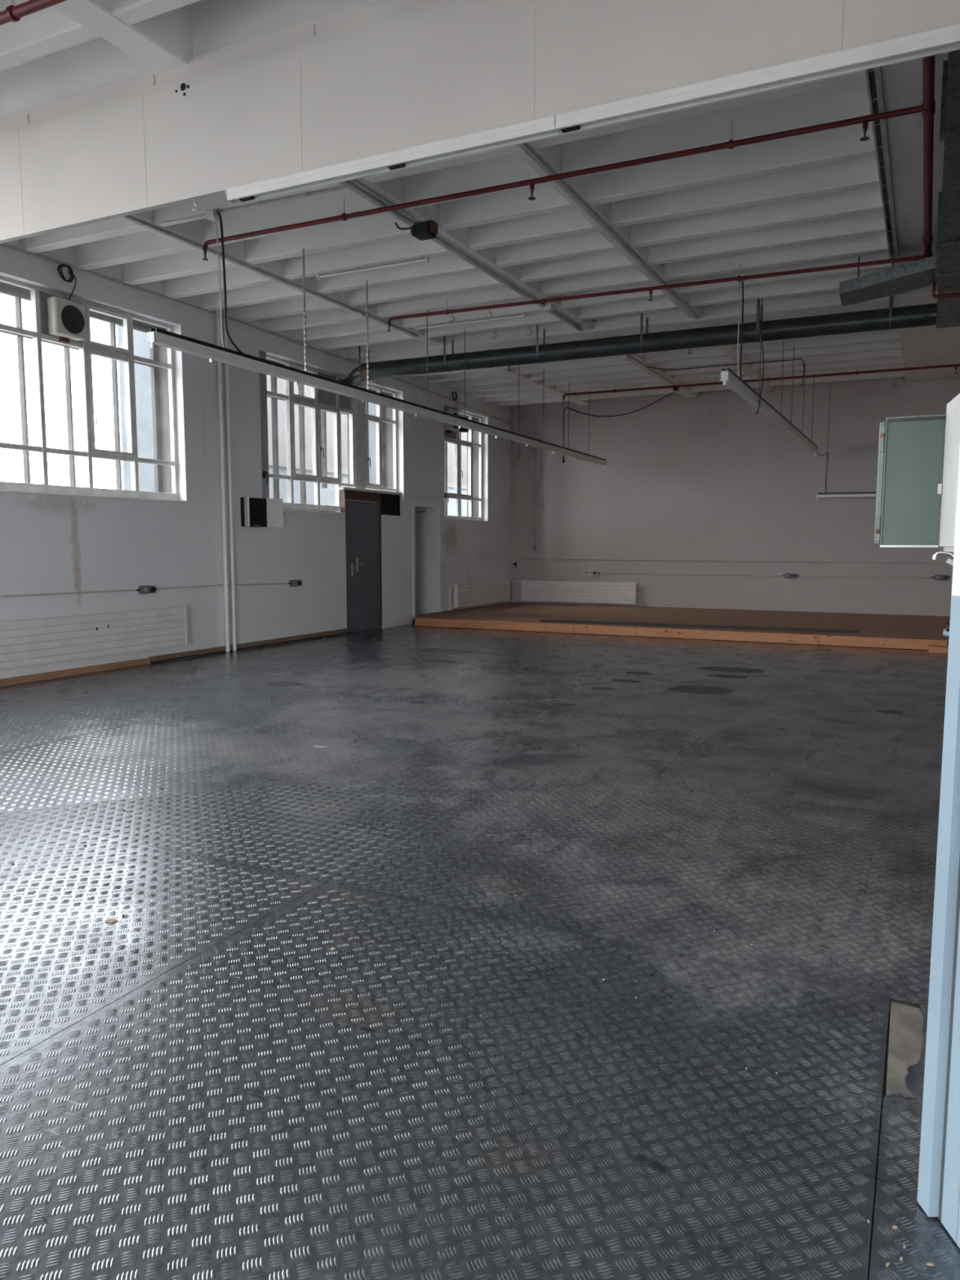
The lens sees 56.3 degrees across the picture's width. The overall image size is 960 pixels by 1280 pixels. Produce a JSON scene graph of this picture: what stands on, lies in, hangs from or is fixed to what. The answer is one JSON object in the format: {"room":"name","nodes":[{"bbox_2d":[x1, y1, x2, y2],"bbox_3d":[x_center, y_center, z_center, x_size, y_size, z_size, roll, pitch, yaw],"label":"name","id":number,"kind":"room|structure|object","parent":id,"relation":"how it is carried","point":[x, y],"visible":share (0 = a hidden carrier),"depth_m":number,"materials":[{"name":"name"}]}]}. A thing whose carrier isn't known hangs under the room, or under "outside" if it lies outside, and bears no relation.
{"room":"empty industrial hall","nodes":[
{"label":"empty industrial hall","id":0,"kind":"room"},
{"bbox_2d":[0,239,511,686],"bbox_3d":[-4.829,-2.157,10.364,0.500,5.110,24.600,3,7,26],"label":"wall","id":1,"kind":"structure","parent":0,"point":[50,544],"depth_m":12.34,"materials":[{"name":"paint"}]},
{"bbox_2d":[46,263,85,343],"bbox_3d":[-4.643,-3.766,10.079,0.210,0.810,0.400,3,7,26],"label":"loudspeaker","id":2,"kind":"object","parent":1,"relation":"attached to","point":[66,317],"visible":1,"depth_m":10.01,"materials":[{"name":"white plastic"}]},
{"bbox_2d":[61,305,84,333],"bbox_3d":[-4.573,-3.601,10.084,0.016,0.312,0.312,3,7,26],"label":"grille","id":3,"kind":"object","parent":2,"relation":"attached to","point":[73,317],"depth_m":10.07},
{"bbox_2d":[0,589,136,598],"bbox_3d":[-4.978,-0.473,9.640,0.028,0.038,3.260,3,7,26],"label":"conduit","id":4,"kind":"object","parent":1,"relation":"attached to","point":[91,591],"visible":1,"depth_m":10.17,"materials":[{"name":"grey metal"}]},
{"bbox_2d":[0,275,178,500],"bbox_3d":[-4.981,-2.770,10.021,0.461,2.240,3.970,3,7,26],"label":"window","id":5,"kind":"structure","parent":1,"relation":"in","point":[161,362],"depth_m":10.65,"materials":[{"name":"paint"}]},
{"bbox_2d":[0,489,187,502],"bbox_3d":[-4.741,-1.631,10.033,0.040,0.023,3.990,3,7,26],"label":"windowsill","id":6,"kind":"structure","parent":1,"relation":"attached to","point":[1,491],"depth_m":10.40,"materials":[{"name":"white paint"}]},
{"bbox_2d":[0,606,188,669],"bbox_3d":[-4.675,-0.021,10.204,0.122,0.503,3.550,3,7,26],"label":"radiator","id":7,"kind":"object","parent":1,"relation":"attached to","point":[24,642],"visible":1,"depth_m":10.38,"materials":[{"name":"metal"}]},
{"bbox_2d":[136,585,156,594],"bbox_3d":[-4.159,-0.630,11.235,0.080,0.100,0.313,3,7,26],"label":"box","id":8,"kind":"object","parent":1,"relation":"attached to","point":[144,589],"visible":1,"depth_m":11.19,"materials":[{"name":"black plastic"}]},
{"bbox_2d":[151,586,155,591],"bbox_3d":[-4.106,-0.634,11.276,0.022,0.066,0.068,3,7,26],"label":"outlet","id":9,"kind":"object","parent":8,"relation":"attached to","point":[153,588],"depth_m":11.27,"materials":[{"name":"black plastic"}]},
{"bbox_2d":[0,628,347,686],"bbox_3d":[-5.814,0.605,8.038,0.050,0.084,16.060,3,7,26],"label":"baseboard","id":10,"kind":"structure","parent":1,"relation":"attached to","point":[37,677],"depth_m":11.47,"materials":[{"name":"brown wood"}]},
{"bbox_2d":[180,323,187,501],"bbox_3d":[-3.854,-2.945,11.681,0.013,2.280,0.024,3,7,26],"label":"trim","id":11,"kind":"structure","parent":1,"relation":"attached to","point":[182,366],"depth_m":11.68,"materials":[{"name":"white paint"}]},
{"bbox_2d":[156,582,288,589],"bbox_3d":[-3.524,-0.761,12.566,0.028,0.054,2.620,3,7,26],"label":"conduit","id":12,"kind":"object","parent":1,"relation":"attached to","point":[270,583],"visible":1,"depth_m":12.35,"materials":[{"name":"grey metal"}]},
{"bbox_2d":[215,309,230,652],"bbox_3d":[-3.535,-2.295,12.309,0.091,4.945,0.072,3,7,26],"label":"riser pipe","id":13,"kind":"object","parent":1,"relation":"attached to","point":[220,388],"visible":0.95,"depth_m":12.30,"materials":[{"name":"white metal"}]},
{"bbox_2d":[223,308,236,650],"bbox_3d":[-3.474,-2.308,12.433,0.091,4.945,0.072,3,7,26],"label":"riser pipe","id":14,"kind":"object","parent":1,"relation":"attached to","point":[227,390],"visible":0.94,"depth_m":12.44,"materials":[{"name":"white metal"}]},
{"bbox_2d":[0,242,510,423],"bbox_3d":[-2.460,-4.481,14.325,0.028,0.348,14.201,3,7,26],"label":"conduit","id":15,"kind":"object","parent":1,"relation":"attached to","point":[4,243],"visible":0.95,"depth_m":11.72,"materials":[{"name":"black metal"}]},
{"bbox_2d":[240,496,284,527],"bbox_3d":[-3.151,-1.839,12.925,0.280,0.420,0.856,3,7,26],"label":"speaker","id":16,"kind":"object","parent":1,"relation":"attached to","point":[253,510],"visible":1,"depth_m":13.04,"materials":[{"name":"black plastic"}]},
{"bbox_2d":[288,579,302,586],"bbox_3d":[-2.846,-0.879,13.877,0.080,0.100,0.313,3,7,26],"label":"box","id":17,"kind":"object","parent":1,"relation":"attached to","point":[293,583],"visible":1,"depth_m":13.83,"materials":[{"name":"black plastic"}]},
{"bbox_2d":[266,507,345,514],"bbox_3d":[-2.729,-2.020,14.091,0.032,0.035,2.080,3,7,26],"label":"windowsill","id":18,"kind":"structure","parent":1,"relation":"attached to","point":[284,509],"depth_m":14.21,"materials":[{"name":"white paint"}]},
{"bbox_2d":[258,350,397,511],"bbox_3d":[-2.536,-3.263,14.923,0.475,2.250,3.970,3,7,26],"label":"window","id":19,"kind":"structure","parent":1,"relation":"in","point":[321,402],"depth_m":14.71,"materials":[{"name":"paint"}]},
{"bbox_2d":[262,471,268,483],"bbox_3d":[-3.143,-2.386,13.162,0.099,0.182,0.045,2,6,17],"label":"lever","id":20,"kind":"object","parent":19,"relation":"attached to","point":[264,473],"visible":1,"depth_m":13.15,"materials":[{"name":"black plastic"}]},
{"bbox_2d":[338,486,402,633],"bbox_3d":[-1.970,-1.422,15.986,0.340,2.463,1.920,3,7,26],"label":"door","id":21,"kind":"structure","parent":1,"relation":"in","point":[363,508],"depth_m":15.67,"materials":[{"name":"paint"}]},
{"bbox_2d":[402,390,404,517],"bbox_3d":[-1.416,-3.428,16.587,0.013,2.310,0.024,3,7,26],"label":"trim","id":22,"kind":"structure","parent":1,"relation":"attached to","point":[402,390],"depth_m":16.57,"materials":[{"name":"white paint"}]},
{"bbox_2d":[411,501,441,617],"bbox_3d":[-1.312,-1.521,17.712,0.648,2.340,1.140,3,7,26],"label":"door","id":23,"kind":"structure","parent":1,"relation":"in","point":[424,521],"depth_m":18.10,"materials":[{"name":"white wood"}]},
{"bbox_2d":[444,391,459,433],"bbox_3d":[-0.564,-4.632,18.280,0.210,0.810,0.400,3,7,26],"label":"loudspeaker","id":24,"kind":"object","parent":1,"relation":"attached to","point":[450,428],"visible":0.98,"depth_m":18.19,"materials":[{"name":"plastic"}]},
{"bbox_2d":[453,413,458,428],"bbox_3d":[-0.493,-4.467,18.285,0.016,0.312,0.312,3,7,26],"label":"grille","id":25,"kind":"object","parent":24,"relation":"attached to","point":[455,414],"depth_m":18.28,"materials":[{"name":"grey metal"}]},
{"bbox_2d":[444,406,482,520],"bbox_3d":[-0.514,-3.674,19.007,0.461,2.270,1.980,3,7,26],"label":"window","id":26,"kind":"structure","parent":1,"relation":"in","point":[473,443],"depth_m":19.34,"materials":[{"name":"paint"}]},
{"bbox_2d":[444,493,448,502],"bbox_3d":[-0.677,-2.870,18.123,0.099,0.182,0.045,2,6,17],"label":"lever","id":27,"kind":"object","parent":26,"relation":"attached to","point":[445,494],"visible":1,"depth_m":18.11,"materials":[{"name":"black plastic"}]},
{"bbox_2d":[458,426,468,432],"bbox_3d":[-0.354,-4.499,18.728,0.175,0.310,0.200,3,7,26],"label":"floodlight","id":28,"kind":"object","parent":26,"relation":"attached to","point":[461,429],"visible":0.38,"depth_m":18.66,"materials":[{"name":"black plastic"}]},
{"bbox_2d":[487,416,488,522],"bbox_3d":[0.172,-3.760,19.778,0.013,2.300,0.024,3,7,26],"label":"trim","id":29,"kind":"structure","parent":1,"relation":"attached to","point":[487,416],"depth_m":19.78,"materials":[{"name":"white paint"}]},
{"bbox_2d":[488,411,493,417],"bbox_3d":[0.242,-4.961,19.729,0.066,0.120,0.120,3,7,26],"label":"junction box","id":30,"kind":"object","parent":1,"relation":"attached to","point":[491,413],"visible":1,"depth_m":19.68,"materials":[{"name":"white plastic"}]},
{"bbox_2d":[0,623,959,1279],"bbox_3d":[0.860,0.731,7.895,13.150,0.121,24.500,3,7,26],"label":"floor","id":31,"kind":"structure","parent":0,"point":[540,1118],"depth_m":3.29,"materials":[{"name":"metal"}]},
{"bbox_2d":[104,919,118,922],"bbox_3d":[-1.474,1.123,3.590,0.050,0.004,0.021,-1,6,-6],"label":"scrap","id":32,"kind":"object","parent":31,"relation":"on","point":[108,920],"visible":1,"depth_m":3.59,"materials":[{"name":"brown wood"}]},
{"bbox_2d":[414,602,950,649],"bbox_3d":[5.118,-0.291,16.269,12.296,0.154,4.996,3,7,26],"label":"stage platform","id":33,"kind":"object","parent":31,"relation":"on","point":[875,630],"visible":0.98,"depth_m":15.76,"materials":[{"name":"brown wood"}]},
{"bbox_2d":[448,580,510,610],"bbox_3d":[0.015,-0.991,19.635,0.122,0.526,2.836,3,7,26],"label":"radiator","id":34,"kind":"object","parent":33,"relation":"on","point":[477,593],"visible":1,"depth_m":19.49,"materials":[{"name":"metal"}]},
{"bbox_2d":[540,619,653,626],"bbox_3d":[1.980,-0.302,15.430,1.966,0.046,0.100,3,7,23],"label":"bar","id":35,"kind":"object","parent":33,"relation":"on","point":[541,620],"visible":1,"depth_m":15.36,"materials":[{"name":"brown wood"}]},
{"bbox_2d":[653,623,858,633],"bbox_3d":[4.388,-0.196,14.451,3.165,0.046,0.100,2,7,21],"label":"wooden plank","id":36,"kind":"object","parent":33,"relation":"on","point":[655,624],"visible":1,"depth_m":14.36,"materials":[{"name":"brown wood"}]},
{"bbox_2d":[928,644,948,653],"bbox_3d":[6.653,0.137,12.579,0.650,0.085,0.260,3,7,26],"label":"step block","id":37,"kind":"object","parent":31,"relation":"on","point":[932,648],"visible":0.72,"depth_m":12.56,"materials":[{"name":"brown wood"}]},
{"bbox_2d":[0,0,959,406],"bbox_3d":[0.865,-4.134,7.379,13.150,0.535,24.500,3,7,26],"label":"ceiling","id":38,"kind":"structure","parent":0,"point":[812,199],"depth_m":9.19,"materials":[{"name":"paint"}]},
{"bbox_2d":[0,0,66,25],"bbox_3d":[-1.167,-3.469,4.283,10.200,0.208,0.076,3,7,26],"label":"pipe","id":39,"kind":"object","parent":38,"relation":"hanging from","point":[12,13],"visible":1,"depth_m":4.93,"materials":[{"name":"red metal"}]},
{"bbox_2d":[151,213,205,224],"bbox_3d":[-2.852,-4.009,8.547,0.692,0.018,0.032,3,7,22],"label":"conduit","id":40,"kind":"object","parent":38,"relation":"attached to","point":[202,215],"visible":0.98,"depth_m":8.55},
{"bbox_2d":[205,208,219,221],"bbox_3d":[-2.494,-3.966,8.383,0.100,0.078,0.100,3,7,26],"label":"junction box","id":41,"kind":"object","parent":38,"relation":"attached to","point":[209,213],"visible":0.96,"depth_m":8.35,"materials":[{"name":"white plastic"}]},
{"bbox_2d":[213,213,223,346],"bbox_3d":[-2.441,-3.353,8.386,0.081,1.254,0.033,3,7,26],"label":"cable","id":42,"kind":"object","parent":41,"relation":"hanging from","point":[214,213],"visible":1,"depth_m":8.36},
{"bbox_2d":[216,211,242,352],"bbox_3d":[-2.353,-3.364,8.518,0.069,1.266,0.313,3,7,26],"label":"cable","id":43,"kind":"object","parent":38,"relation":"hanging from","point":[217,212],"visible":1,"depth_m":8.39,"materials":[{"name":"black rubber"}]},
{"bbox_2d":[121,215,418,337],"bbox_3d":[-2.483,-4.184,10.217,0.058,0.034,7.000,3,7,26],"label":"beam","id":44,"kind":"structure","parent":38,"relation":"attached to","point":[141,223],"depth_m":10.11,"materials":[{"name":"white metal"}]},
{"bbox_2d":[218,186,348,213],"bbox_3d":[-1.779,-3.961,8.067,1.441,0.028,0.034,3,7,25],"label":"conduit","id":45,"kind":"object","parent":38,"relation":"attached to","point":[306,194],"visible":1,"depth_m":8.05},
{"bbox_2d":[316,256,429,279],"bbox_3d":[-1.217,-4.157,10.039,1.470,0.054,0.044,3,7,26],"label":"tube light","id":46,"kind":"object","parent":38,"relation":"attached to","point":[426,259],"visible":1,"depth_m":10.01,"materials":[{"name":"white plastic"}]},
{"bbox_2d":[146,248,606,467],"bbox_3d":[-0.048,-3.822,13.430,0.092,1.444,13.044,3,7,25],"label":"hanging light fixture","id":47,"kind":"object","parent":38,"relation":"hanging from","point":[160,337],"visible":1,"depth_m":9.96,"materials":[{"name":"white metal"}]},
{"bbox_2d":[348,179,414,219],"bbox_3d":[-1.254,-3.873,7.283,0.038,0.029,2.800,3,7,26],"label":"beam","id":48,"kind":"structure","parent":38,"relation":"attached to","point":[355,181],"depth_m":7.98,"materials":[{"name":"white metal"}]},
{"bbox_2d":[394,219,437,240],"bbox_3d":[-0.611,-3.969,8.671,0.339,0.130,0.276,3,7,26],"label":"loudspeaker","id":49,"kind":"object","parent":38,"relation":"attached to","point":[424,230],"visible":0.99,"depth_m":8.64,"materials":[{"name":"black plastic"}]},
{"bbox_2d":[339,180,583,331],"bbox_3d":[-0.240,-4.105,9.502,0.058,0.034,7.700,3,7,26],"label":"beam","id":50,"kind":"structure","parent":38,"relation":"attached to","point":[352,186],"depth_m":9.49,"materials":[{"name":"white metal"}]},
{"bbox_2d":[414,312,526,330],"bbox_3d":[-0.154,-4.413,12.456,1.720,0.054,0.044,3,7,26],"label":"tube light","id":51,"kind":"object","parent":38,"relation":"attached to","point":[517,315],"visible":1,"depth_m":12.42,"materials":[{"name":"white plastic"}]},
{"bbox_2d":[542,303,554,312],"bbox_3d":[0.891,-4.311,11.666,0.110,0.078,0.110,3,7,26],"label":"junction box","id":52,"kind":"object","parent":38,"relation":"attached to","point":[548,308],"visible":1,"depth_m":11.62,"materials":[{"name":"white plastic"}]},
{"bbox_2d":[515,142,698,319],"bbox_3d":[1.250,-4.028,8.797,0.058,0.034,7.750,3,7,26],"label":"beam","id":53,"kind":"structure","parent":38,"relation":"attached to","point":[525,147],"depth_m":8.55,"materials":[{"name":"white metal"}]},
{"bbox_2d":[620,355,629,360],"bbox_3d":[2.372,-4.633,14.710,0.120,0.078,0.120,3,7,26],"label":"junction box","id":54,"kind":"object","parent":38,"relation":"attached to","point":[624,357],"visible":0.91,"depth_m":14.67,"materials":[{"name":"white plastic"}]},
{"bbox_2d":[339,295,937,386],"bbox_3d":[1.553,-4.168,12.809,8.947,0.612,0.725,3,7,26],"label":"duct","id":55,"kind":"object","parent":38,"relation":"hanging from","point":[890,318],"visible":0.82,"depth_m":12.06,"materials":[{"name":"black metal"}]},
{"bbox_2d":[626,354,679,388],"bbox_3d":[2.936,-4.765,15.706,0.033,0.024,4.500,3,7,26],"label":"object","id":56,"kind":"object","parent":38,"relation":"attached to","point":[629,356],"visible":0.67,"depth_m":15.90,"materials":[{"name":"white metal"}]},
{"bbox_2d":[386,255,923,331],"bbox_3d":[1.671,-4.070,10.484,6.321,0.316,0.063,3,7,24],"label":"pipe","id":57,"kind":"object","parent":38,"relation":"hanging from","point":[739,278],"visible":0.98,"depth_m":10.28,"materials":[{"name":"red metal"}]},
{"bbox_2d":[665,274,735,284],"bbox_3d":[2.576,-4.213,10.485,0.810,0.018,0.018,3,7,24],"label":"conduit","id":58,"kind":"object","parent":38,"relation":"attached to","point":[734,274],"visible":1,"depth_m":10.48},
{"bbox_2d":[646,358,804,386],"bbox_3d":[4.185,-4.491,15.383,2.598,0.499,0.492,2,6,20],"label":"conduit","id":59,"kind":"object","parent":38,"relation":"attached to","point":[797,358],"visible":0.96,"depth_m":15.40,"materials":[{"name":"white metal"}]},
{"bbox_2d":[735,272,746,282],"bbox_3d":[3.003,-4.167,10.328,0.100,0.078,0.100,3,7,26],"label":"junction box","id":60,"kind":"object","parent":38,"relation":"attached to","point":[744,273],"visible":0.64,"depth_m":10.29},
{"bbox_2d":[737,281,740,376],"bbox_3d":[2.974,-3.575,10.303,0.017,1.202,0.141,1,6,5],"label":"cable","id":61,"kind":"object","parent":60,"relation":"hanging from","point":[739,282],"visible":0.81,"depth_m":10.32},
{"bbox_2d":[739,281,743,378],"bbox_3d":[3.020,-3.580,10.350,0.030,1.204,0.124,1,6,7],"label":"cable","id":62,"kind":"object","parent":60,"relation":"hanging from","point":[742,282],"visible":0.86,"depth_m":10.34,"materials":[{"name":"black rubber"}]},
{"bbox_2d":[562,363,959,403],"bbox_3d":[5.132,-4.655,16.027,7.777,0.316,0.062,3,7,25],"label":"pipe","id":63,"kind":"object","parent":38,"relation":"hanging from","point":[956,366],"visible":1,"depth_m":15.92,"materials":[{"name":"red metal"}]},
{"bbox_2d":[720,298,817,456],"bbox_3d":[4.520,-3.820,13.318,0.092,1.405,8.590,3,7,26],"label":"light fixture","id":64,"kind":"object","parent":38,"relation":"hanging from","point":[729,378],"visible":1,"depth_m":11.97,"materials":[{"name":"white metal"}]},
{"bbox_2d":[755,298,764,414],"bbox_3d":[3.420,-3.459,10.977,0.094,1.338,0.269,3,7,26],"label":"cable","id":65,"kind":"object","parent":64,"relation":"hanging from","point":[758,299],"visible":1,"depth_m":11.01,"materials":[{"name":"black rubber"}]},
{"bbox_2d":[817,453,828,492],"bbox_3d":[6.601,-3.277,17.365,0.478,0.806,0.044,-5,8,-40],"label":"cable","id":66,"kind":"object","parent":64,"relation":"hanging from","point":[825,453],"visible":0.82,"depth_m":17.50,"materials":[{"name":"black"}]},
{"bbox_2d":[815,383,942,500],"bbox_3d":[7.921,-3.777,16.898,2.920,2.240,0.092,3,7,26],"label":"light fixture","id":67,"kind":"object","parent":38,"relation":"hanging from","point":[826,494],"visible":0.55,"depth_m":17.39,"materials":[{"name":"white metal"}]},
{"bbox_2d":[865,66,898,257],"bbox_3d":[3.072,-3.824,6.875,0.090,0.030,6.100,3,7,26],"label":"cable tray","id":68,"kind":"object","parent":38,"relation":"attached to","point":[873,76],"visible":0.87,"depth_m":7.08,"materials":[{"name":"black metal"}]},
{"bbox_2d":[839,247,937,306],"bbox_3d":[4.317,-3.908,9.445,0.560,0.414,1.403,-4,7,-32],"label":"duct","id":69,"kind":"object","parent":38,"relation":"hanging from","point":[920,273],"visible":0.87,"depth_m":9.34,"materials":[{"name":"silver metal"}]},
{"bbox_2d":[934,49,959,328],"bbox_3d":[4.327,-3.571,7.130,1.230,0.455,7.660,3,7,26],"label":"duct","id":70,"kind":"object","parent":38,"relation":"hanging from","point":[947,273],"visible":0.98,"depth_m":6.97,"materials":[{"name":"grey metal"}]},
{"bbox_3d":[3.853,-4.943,17.643,0.090,0.078,0.090,3,7,26],"label":"junction box","id":71,"kind":"object","parent":38,"relation":"attached to","visible":0},
{"bbox_2d":[561,391,675,462],"bbox_3d":[2.783,-4.307,18.242,2.372,1.299,0.060,3,7,26],"label":"cable","id":72,"kind":"object","parent":71,"relation":"hanging from","point":[562,459],"visible":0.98,"depth_m":18.39,"materials":[{"name":"black plastic"}]},
{"bbox_2d":[0,0,959,244],"bbox_3d":[-0.211,-3.252,5.059,12.350,0.862,0.066,3,7,26],"label":"beam","id":73,"kind":"structure","parent":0,"point":[355,82],"depth_m":5.22,"materials":[{"name":"paint"}]},
{"bbox_2d":[192,198,197,210],"bbox_3d":[-1.888,-2.882,5.941,0.043,0.077,0.010,3,7,26],"label":"ceiling hook","id":74,"kind":"object","parent":73,"relation":"attached to","point":[196,205],"visible":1,"depth_m":5.94,"materials":[{"name":"white metal"}]},
{"bbox_2d":[225,23,959,204],"bbox_3d":[0.777,-2.728,4.606,5.328,0.074,0.082,3,7,26],"label":"light","id":75,"kind":"object","parent":73,"relation":"attached to","point":[945,39],"visible":1,"depth_m":4.60,"materials":[{"name":"white metal"}]},
{"bbox_2d":[921,55,935,258],"bbox_3d":[3.316,-3.658,6.636,0.084,0.082,5.940,3,7,26],"label":"pipe","id":76,"kind":"object","parent":73,"relation":"attached to","point":[928,106],"visible":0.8,"depth_m":6.54,"materials":[{"name":"red metal"}]},
{"bbox_2d":[202,105,922,260],"bbox_3d":[0.137,-3.749,7.445,6.356,0.316,0.062,3,7,26],"label":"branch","id":77,"kind":"object","parent":76,"relation":"attached to","point":[864,120],"visible":1,"depth_m":7.05,"materials":[{"name":"red paint"}]},
{"bbox_2d":[931,282,959,298],"bbox_3d":[5.226,-3.712,9.010,1.332,0.423,0.052,3,7,24],"label":"pipe","id":78,"kind":"object","parent":76,"relation":"attached to","point":[933,285],"visible":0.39,"depth_m":9.24,"materials":[{"name":"red metal"}]},
{"bbox_2d":[510,376,959,616],"bbox_3d":[6.228,-2.999,18.406,13.150,5.110,0.300,3,7,26],"label":"wall","id":79,"kind":"structure","parent":0,"point":[706,476],"depth_m":18.79,"materials":[{"name":"white paint"}]},
{"bbox_2d":[515,421,536,545],"bbox_3d":[1.053,-3.609,20.732,0.505,2.820,0.020,3,7,26],"label":"conduit","id":80,"kind":"object","parent":79,"relation":"attached to","point":[527,421],"visible":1,"depth_m":20.62,"materials":[{"name":"grey metal"}]},
{"bbox_2d":[511,580,636,604],"bbox_3d":[2.102,-1.072,20.425,3.000,0.529,0.122,3,7,26],"label":"radiator","id":81,"kind":"object","parent":79,"relation":"attached to","point":[620,593],"visible":1,"depth_m":20.30,"materials":[{"name":"metal"}]},
{"bbox_2d":[586,570,599,574],"bbox_3d":[2.534,-1.513,20.187,0.313,0.100,0.080,3,7,26],"label":"box","id":82,"kind":"object","parent":79,"relation":"attached to","point":[589,572],"visible":1,"depth_m":20.17,"materials":[{"name":"white plastic"}]},
{"bbox_2d":[600,572,782,576],"bbox_3d":[4.450,-1.412,19.274,3.890,0.019,0.016,3,7,26],"label":"conduit","id":83,"kind":"object","parent":79,"relation":"attached to","point":[601,572],"visible":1,"depth_m":19.20,"materials":[{"name":"white paint"}]},
{"bbox_2d":[515,557,946,563],"bbox_3d":[6.303,-1.564,18.333,12.213,0.134,0.032,3,7,26],"label":"conduit","id":84,"kind":"object","parent":79,"relation":"attached to","point":[517,557],"visible":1,"depth_m":18.79,"materials":[{"name":"white paint"}]},
{"bbox_2d":[782,573,798,577],"bbox_3d":[6.334,-1.310,18.318,0.313,0.100,0.080,3,7,26],"label":"box","id":85,"kind":"object","parent":79,"relation":"attached to","point":[786,575],"visible":1,"depth_m":18.31,"materials":[{"name":"black plastic"}]},
{"bbox_2d":[799,575,930,577],"bbox_3d":[7.574,-1.250,17.737,2.400,0.029,0.016,3,7,26],"label":"conduit","id":86,"kind":"object","parent":79,"relation":"attached to","point":[799,575],"visible":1,"depth_m":17.70,"materials":[{"name":"white paint"}]},
{"bbox_2d":[931,574,950,580],"bbox_3d":[8.790,-1.194,17.109,0.313,0.100,0.080,3,7,26],"label":"box","id":87,"kind":"object","parent":79,"relation":"attached to","point":[939,577],"visible":1,"depth_m":17.10,"materials":[{"name":"black plastic"}]},
{"bbox_2d":[916,451,959,1248],"bbox_3d":[1.060,-0.387,1.035,0.075,3.546,1.679,0,6,-1],"label":"wall","id":88,"kind":"structure","parent":0,"point":[939,1173],"depth_m":1.95,"materials":[{"name":"blue paint"}]},
{"bbox_3d":[3.439,-0.578,2.643,3.420,3.600,0.630,3,7,26],"label":"wall pier","id":89,"kind":"object","parent":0,"visible":0},
{"bbox_2d":[874,393,959,551],"bbox_3d":[1.706,-0.630,3.417,0.370,0.585,0.324,3,7,26],"label":"upper cabinet","id":90,"kind":"object","parent":89,"relation":"attached to","point":[909,486],"visible":1,"depth_m":3.56,"materials":[{"name":"green metal"}]},
{"bbox_2d":[932,551,953,565],"bbox_3d":[1.838,-0.311,3.470,0.157,0.068,0.038,3,7,26],"label":"water tap","id":91,"kind":"object","parent":89,"relation":"attached to","point":[949,561],"visible":0.74,"depth_m":3.48,"materials":[{"name":"silver metal"}]},
{"bbox_2d":[942,621,950,644],"bbox_3d":[1.843,-0.024,3.456,0.106,0.092,0.044,3,7,26],"label":"valve","id":92,"kind":"object","parent":89,"relation":"attached to","point":[946,632],"visible":0.48,"depth_m":3.46,"materials":[{"name":"silver plastic"}]},
{"label":"outside","id":93,"kind":"structure","parent":0,"visible":0},
{"bbox_3d":[-19.997,-2.199,37.762,50.650,0.050,130.000,3,7,26],"label":"ground","id":94,"kind":"structure","parent":93,"visible":0},
{"bbox_2d":[117,324,155,492],"bbox_3d":[-4.571,-4.269,13.154,1.700,9.300,0.300,3,7,26],"label":"wall","id":95,"kind":"structure","parent":94,"relation":"on","point":[141,346],"depth_m":13.32,"materials":[{"name":"paint"}]},
{"bbox_2d":[266,374,466,485],"bbox_3d":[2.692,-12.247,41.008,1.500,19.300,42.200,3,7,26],"label":"window panes","id":96,"kind":"structure","parent":94,"relation":"on","point":[281,383],"depth_m":24.86,"materials":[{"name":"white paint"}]},
{"bbox_2d":[268,459,466,516],"bbox_3d":[3.852,-4.326,40.202,1.950,3.720,44.100,3,7,26],"label":"building","id":97,"kind":"structure","parent":94,"relation":"on","point":[327,495],"depth_m":22.08,"materials":[{"name":"paint"}]},
{"bbox_2d":[368,402,379,490],"bbox_3d":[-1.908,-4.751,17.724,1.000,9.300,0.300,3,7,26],"label":"window pane","id":98,"kind":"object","parent":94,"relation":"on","point":[371,406],"depth_m":17.76,"materials":[{"name":"glass"}]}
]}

